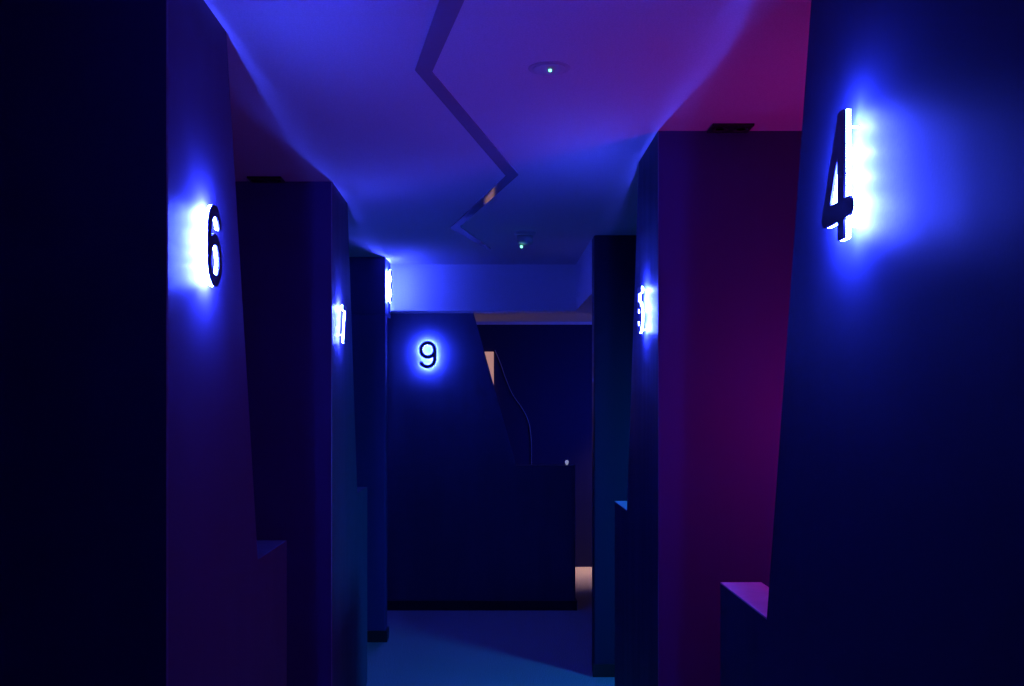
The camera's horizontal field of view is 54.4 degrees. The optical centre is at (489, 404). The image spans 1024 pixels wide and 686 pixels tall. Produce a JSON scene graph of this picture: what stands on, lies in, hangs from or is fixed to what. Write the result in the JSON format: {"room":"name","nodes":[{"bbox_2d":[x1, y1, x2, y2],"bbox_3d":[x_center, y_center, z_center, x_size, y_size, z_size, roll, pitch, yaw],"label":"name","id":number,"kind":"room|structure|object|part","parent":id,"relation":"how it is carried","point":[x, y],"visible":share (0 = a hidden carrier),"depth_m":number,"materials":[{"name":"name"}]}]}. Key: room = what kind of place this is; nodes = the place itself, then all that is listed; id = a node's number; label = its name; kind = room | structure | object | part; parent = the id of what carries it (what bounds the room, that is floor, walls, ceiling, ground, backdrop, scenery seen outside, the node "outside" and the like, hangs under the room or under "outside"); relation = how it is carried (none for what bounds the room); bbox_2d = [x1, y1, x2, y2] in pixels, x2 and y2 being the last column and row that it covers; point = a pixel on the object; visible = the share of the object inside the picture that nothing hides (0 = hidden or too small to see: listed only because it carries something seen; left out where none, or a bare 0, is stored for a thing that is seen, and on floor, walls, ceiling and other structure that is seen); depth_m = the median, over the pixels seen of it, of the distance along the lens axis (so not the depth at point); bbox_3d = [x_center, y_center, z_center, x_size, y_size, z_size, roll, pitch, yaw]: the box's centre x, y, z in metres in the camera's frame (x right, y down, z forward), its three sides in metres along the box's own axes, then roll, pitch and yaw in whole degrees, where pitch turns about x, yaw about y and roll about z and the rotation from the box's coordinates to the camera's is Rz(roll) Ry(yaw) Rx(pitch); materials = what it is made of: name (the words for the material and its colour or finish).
{"room":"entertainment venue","nodes":[
{"label":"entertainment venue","id":0,"kind":"room"},
{"bbox_2d":[0,0,165,685],"bbox_3d":[-1.403,0.278,2.070,1.493,2.405,0.100,0,0,0],"label":"wall","id":1,"kind":"structure","parent":0,"point":[83,82],"depth_m":2.02,"materials":[{"name":"paint"}]},
{"bbox_2d":[235,181,330,685],"bbox_3d":[-1.403,0.278,4.170,1.493,2.405,0.100,0,0,0],"label":"wall","id":2,"kind":"structure","parent":0,"point":[284,229],"depth_m":4.12,"materials":[{"name":"paint"}]},
{"bbox_2d":[349,257,386,630],"bbox_3d":[-1.402,0.278,6.280,1.496,2.405,0.120,0,0,0],"label":"wall","id":3,"kind":"structure","parent":0,"point":[369,332],"depth_m":6.22,"materials":[{"name":"paint"}]},
{"bbox_2d":[367,626,388,641],"bbox_3d":[-1.396,1.445,6.274,1.508,0.070,0.132,0,0,0],"label":"baseboard","id":4,"kind":"structure","parent":3,"relation":"attached to","point":[372,636],"depth_m":6.21,"materials":[{"name":"paint"}]},
{"bbox_2d":[386,259,390,318],"bbox_3d":[-0.927,-0.745,6.391,0.546,0.360,0.313,0,0,0],"label":"trim","id":5,"kind":"structure","parent":3,"relation":"attached to","point":[388,265],"depth_m":6.35,"materials":[{"name":"paint"}]},
{"bbox_2d":[387,269,392,302],"bbox_3d":[-0.640,-0.756,6.334,0.028,0.213,0.123,0,0,0],"label":"illuminated number","id":6,"kind":"object","parent":3,"relation":"attached to","point":[390,270],"visible":1,"depth_m":6.29,"materials":[{"name":"grey plastic"}]},
{"bbox_2d":[389,269,391,302],"bbox_3d":[-0.633,-0.756,6.334,0.007,0.212,0.123,0,0,0],"label":"diffuser","id":7,"kind":"object","parent":6,"relation":"attached to","point":[390,271],"depth_m":6.29,"materials":[{"name":"grey plastic"}]},
{"bbox_3d":[-0.628,-0.756,6.334,0.004,0.213,0.123,0,0,0],"label":"plate","id":8,"kind":"part","parent":6,"relation":"part of","materials":[{"name":"white plastic"}]},
{"bbox_2d":[366,567,614,685],"bbox_3d":[0.450,1.530,3.850,5.500,0.100,10.900,0,0,0],"label":"floor","id":9,"kind":"structure","parent":0,"point":[422,648],"depth_m":6.05,"materials":[{"name":"carpet"}]},
{"bbox_2d":[166,0,286,685],"bbox_3d":[-0.704,0.278,2.612,0.100,2.405,1.185,0,0,0],"label":"partition panel","id":10,"kind":"object","parent":9,"relation":"on","point":[226,587],"visible":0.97,"depth_m":2.30,"materials":[{"name":"paint"}]},
{"bbox_2d":[201,205,221,286],"bbox_3d":[-0.640,-0.363,2.272,0.028,0.186,0.110,0,0,0],"label":"illuminated number","id":11,"kind":"object","parent":10,"relation":"attached to","point":[211,240],"visible":1,"depth_m":2.25,"materials":[{"name":"grey plastic"}]},
{"bbox_2d":[331,182,366,685],"bbox_3d":[-0.704,0.278,4.713,0.100,2.405,1.185,0,0,0],"label":"partition panel","id":12,"kind":"object","parent":9,"relation":"on","point":[348,501],"visible":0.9,"depth_m":4.44,"materials":[{"name":"paint"}]},
{"bbox_2d":[341,305,346,342],"bbox_3d":[-0.640,-0.348,4.306,0.028,0.160,0.100,0,0,0],"label":"illuminated number","id":13,"kind":"object","parent":12,"relation":"attached to","point":[343,308],"visible":1,"depth_m":4.31,"materials":[{"name":"grey plastic"}]},
{"bbox_2d":[341,305,344,342],"bbox_3d":[-0.633,-0.348,4.306,0.007,0.160,0.100,0,0,0],"label":"diffuser","id":14,"kind":"object","parent":13,"relation":"attached to","point":[342,306],"depth_m":4.29,"materials":[{"name":"grey plastic"}]},
{"bbox_3d":[-0.628,-0.348,4.306,0.004,0.160,0.100,0,0,0],"label":"plate","id":15,"kind":"part","parent":13,"relation":"part of","materials":[{"name":"white plastic"}]},
{"bbox_2d":[387,313,576,610],"bbox_3d":[-0.129,0.361,7.224,1.512,2.238,0.112,0,0,0],"label":"partition panel","id":16,"kind":"object","parent":9,"relation":"on","point":[470,528],"visible":0.76,"depth_m":7.18,"materials":[{"name":"paint"}]},
{"bbox_2d":[419,341,436,368],"bbox_3d":[-0.447,-0.361,7.166,0.128,0.200,0.028,0,0,0],"label":"illuminated number","id":17,"kind":"object","parent":16,"relation":"attached to","point":[433,354],"visible":1,"depth_m":7.15,"materials":[{"name":"grey"}]},
{"bbox_3d":[-0.129,1.445,7.224,1.512,0.070,0.112,0,0,0],"label":"skirting","id":18,"kind":"part","parent":16,"relation":"part of","materials":[{"name":"paint"}]},
{"bbox_2d":[615,131,658,685],"bbox_3d":[0.617,0.278,3.942,0.100,2.405,1.165,0,0,0],"label":"partition panel","id":19,"kind":"object","parent":9,"relation":"on","point":[636,518],"visible":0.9,"depth_m":3.70,"materials":[{"name":"paint"}]},
{"bbox_2d":[637,286,646,332],"bbox_3d":[0.553,-0.343,3.609,0.028,0.166,0.095,0,0,0],"label":"illuminated number","id":20,"kind":"object","parent":19,"relation":"attached to","point":[640,289],"visible":1,"depth_m":3.59,"materials":[{"name":"grey plastic"}]},
{"bbox_3d":[0.541,-0.343,3.609,0.004,0.166,0.095,0,0,0],"label":"plate","id":21,"kind":"part","parent":20,"relation":"part of","materials":[{"name":"white plastic"}]},
{"bbox_2d":[639,286,643,332],"bbox_3d":[0.546,-0.343,3.609,0.007,0.165,0.094,0,0,0],"label":"diffuser","id":22,"kind":"object","parent":20,"relation":"attached to","point":[641,289],"depth_m":3.57,"materials":[{"name":"grey plastic"}]},
{"bbox_2d":[720,0,1023,685],"bbox_3d":[0.617,0.278,1.535,0.100,2.405,1.830,0,0,0],"label":"partition panel","id":23,"kind":"object","parent":9,"relation":"on","point":[897,555],"visible":1,"depth_m":1.37,"materials":[{"name":"paint"}]},
{"bbox_2d":[822,109,858,240],"bbox_3d":[0.553,-0.353,1.551,0.028,0.197,0.134,0,0,0],"label":"illuminated number","id":24,"kind":"object","parent":23,"relation":"attached to","point":[840,206],"visible":1,"depth_m":1.53,"materials":[{"name":"grey plastic"}]},
{"bbox_2d":[204,0,810,263],"bbox_3d":[0.450,-0.975,2.475,5.500,0.100,8.150,0,0,0],"label":"ceiling","id":25,"kind":"structure","parent":0,"point":[333,91],"depth_m":3.04,"materials":[{"name":"paint"}]},
{"bbox_2d":[247,176,284,182],"bbox_3d":[-0.915,-0.920,4.070,0.138,0.010,0.090,0,0,0],"label":"air vent","id":26,"kind":"object","parent":25,"relation":"in","point":[254,179],"visible":1,"depth_m":4.05,"materials":[{"name":"black plastic"}]},
{"bbox_2d":[415,0,518,249],"bbox_3d":[-0.047,-0.923,3.975,0.323,0.004,3.857,0,0,0],"label":"strip","id":27,"kind":"object","parent":25,"relation":"attached to","point":[446,13],"visible":1,"depth_m":2.97,"materials":[{"name":"grey mirror"}]},
{"bbox_2d":[391,264,575,312],"bbox_3d":[-0.792,-0.823,6.635,2.715,0.405,0.170,0,0,0],"label":"wall","id":28,"kind":"structure","parent":25,"relation":"attached to","point":[416,288],"depth_m":6.55,"materials":[{"name":"paint"}]},
{"bbox_2d":[515,230,534,247],"bbox_3d":[0.187,-0.879,5.320,0.110,0.092,0.110,0,0,0],"label":"smoke detector","id":29,"kind":"object","parent":25,"relation":"attached to","point":[524,237],"visible":1,"depth_m":5.28,"materials":[{"name":"white plastic"}]},
{"bbox_2d":[528,61,569,75],"bbox_3d":[0.163,-0.920,2.735,0.116,0.010,0.116,0,0,0],"label":"smoke detector","id":30,"kind":"object","parent":25,"relation":"attached to","point":[546,68],"visible":1,"depth_m":2.73,"materials":[{"name":"white plastic"}]},
{"bbox_2d":[707,123,754,132],"bbox_3d":[0.800,-0.920,3.312,0.138,0.010,0.090,0,0,0],"label":"air vent","id":31,"kind":"object","parent":25,"relation":"in","point":[715,127],"visible":1,"depth_m":3.29,"materials":[{"name":"black plastic"}]},
{"bbox_2d":[474,313,591,321],"bbox_3d":[0.450,-0.810,8.010,5.200,0.100,2.580,0,0,0],"label":"ceiling","id":32,"kind":"structure","parent":0,"point":[479,317],"depth_m":8.65,"materials":[{"name":"paint"}]},
{"bbox_2d":[477,325,591,566],"bbox_3d":[0.450,0.361,9.175,5.500,2.238,0.150,0,0,0],"label":"wall","id":33,"kind":"structure","parent":0,"point":[547,369],"depth_m":9.10,"materials":[{"name":"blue paint"}]},
{"bbox_2d":[485,352,493,383],"bbox_3d":[-0.193,0.497,9.080,0.454,1.965,0.040,0,0,0],"label":"lit panel","id":34,"kind":"object","parent":33,"relation":"attached to","point":[489,355],"visible":0.14,"depth_m":9.06,"materials":[{"name":"grey"}]},
{"bbox_2d":[495,350,531,464],"bbox_3d":[0.213,0.273,9.090,0.341,1.553,0.006,0,0,0],"label":"hanging cable","id":35,"kind":"object","parent":33,"relation":"hanging from","point":[495,350],"visible":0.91,"depth_m":9.09,"materials":[{"name":"black plastic"}]},
{"bbox_2d":[476,322,591,324],"bbox_3d":[0.450,-0.748,9.088,5.200,0.025,0.025,0,0,0],"label":"trim","id":36,"kind":"structure","parent":33,"relation":"attached to","point":[477,323],"depth_m":9.07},
{"bbox_2d":[592,235,635,670],"bbox_3d":[1.458,0.278,5.480,1.783,2.405,0.120,0,0,0],"label":"wall","id":37,"kind":"structure","parent":0,"point":[613,256],"depth_m":5.42,"materials":[{"name":"paint"}]},
{"bbox_2d":[574,239,591,312],"bbox_3d":[1.808,-0.772,6.130,2.485,0.305,1.180,0,0,0],"label":"trim","id":38,"kind":"structure","parent":37,"relation":"attached to","point":[584,264],"depth_m":6.02,"materials":[{"name":"paint"}]},
{"bbox_2d":[593,664,614,676],"bbox_3d":[1.454,1.445,5.416,1.791,0.070,0.008,0,0,0],"label":"baseboard","id":39,"kind":"structure","parent":37,"relation":"attached to","point":[599,670],"depth_m":5.41,"materials":[{"name":"paint"}]},
{"bbox_2d":[659,131,801,685],"bbox_3d":[1.460,0.278,3.410,1.780,2.405,0.100,0,0,0],"label":"wall","id":40,"kind":"structure","parent":0,"point":[728,201],"depth_m":3.36,"materials":[{"name":"paint"}]}
]}

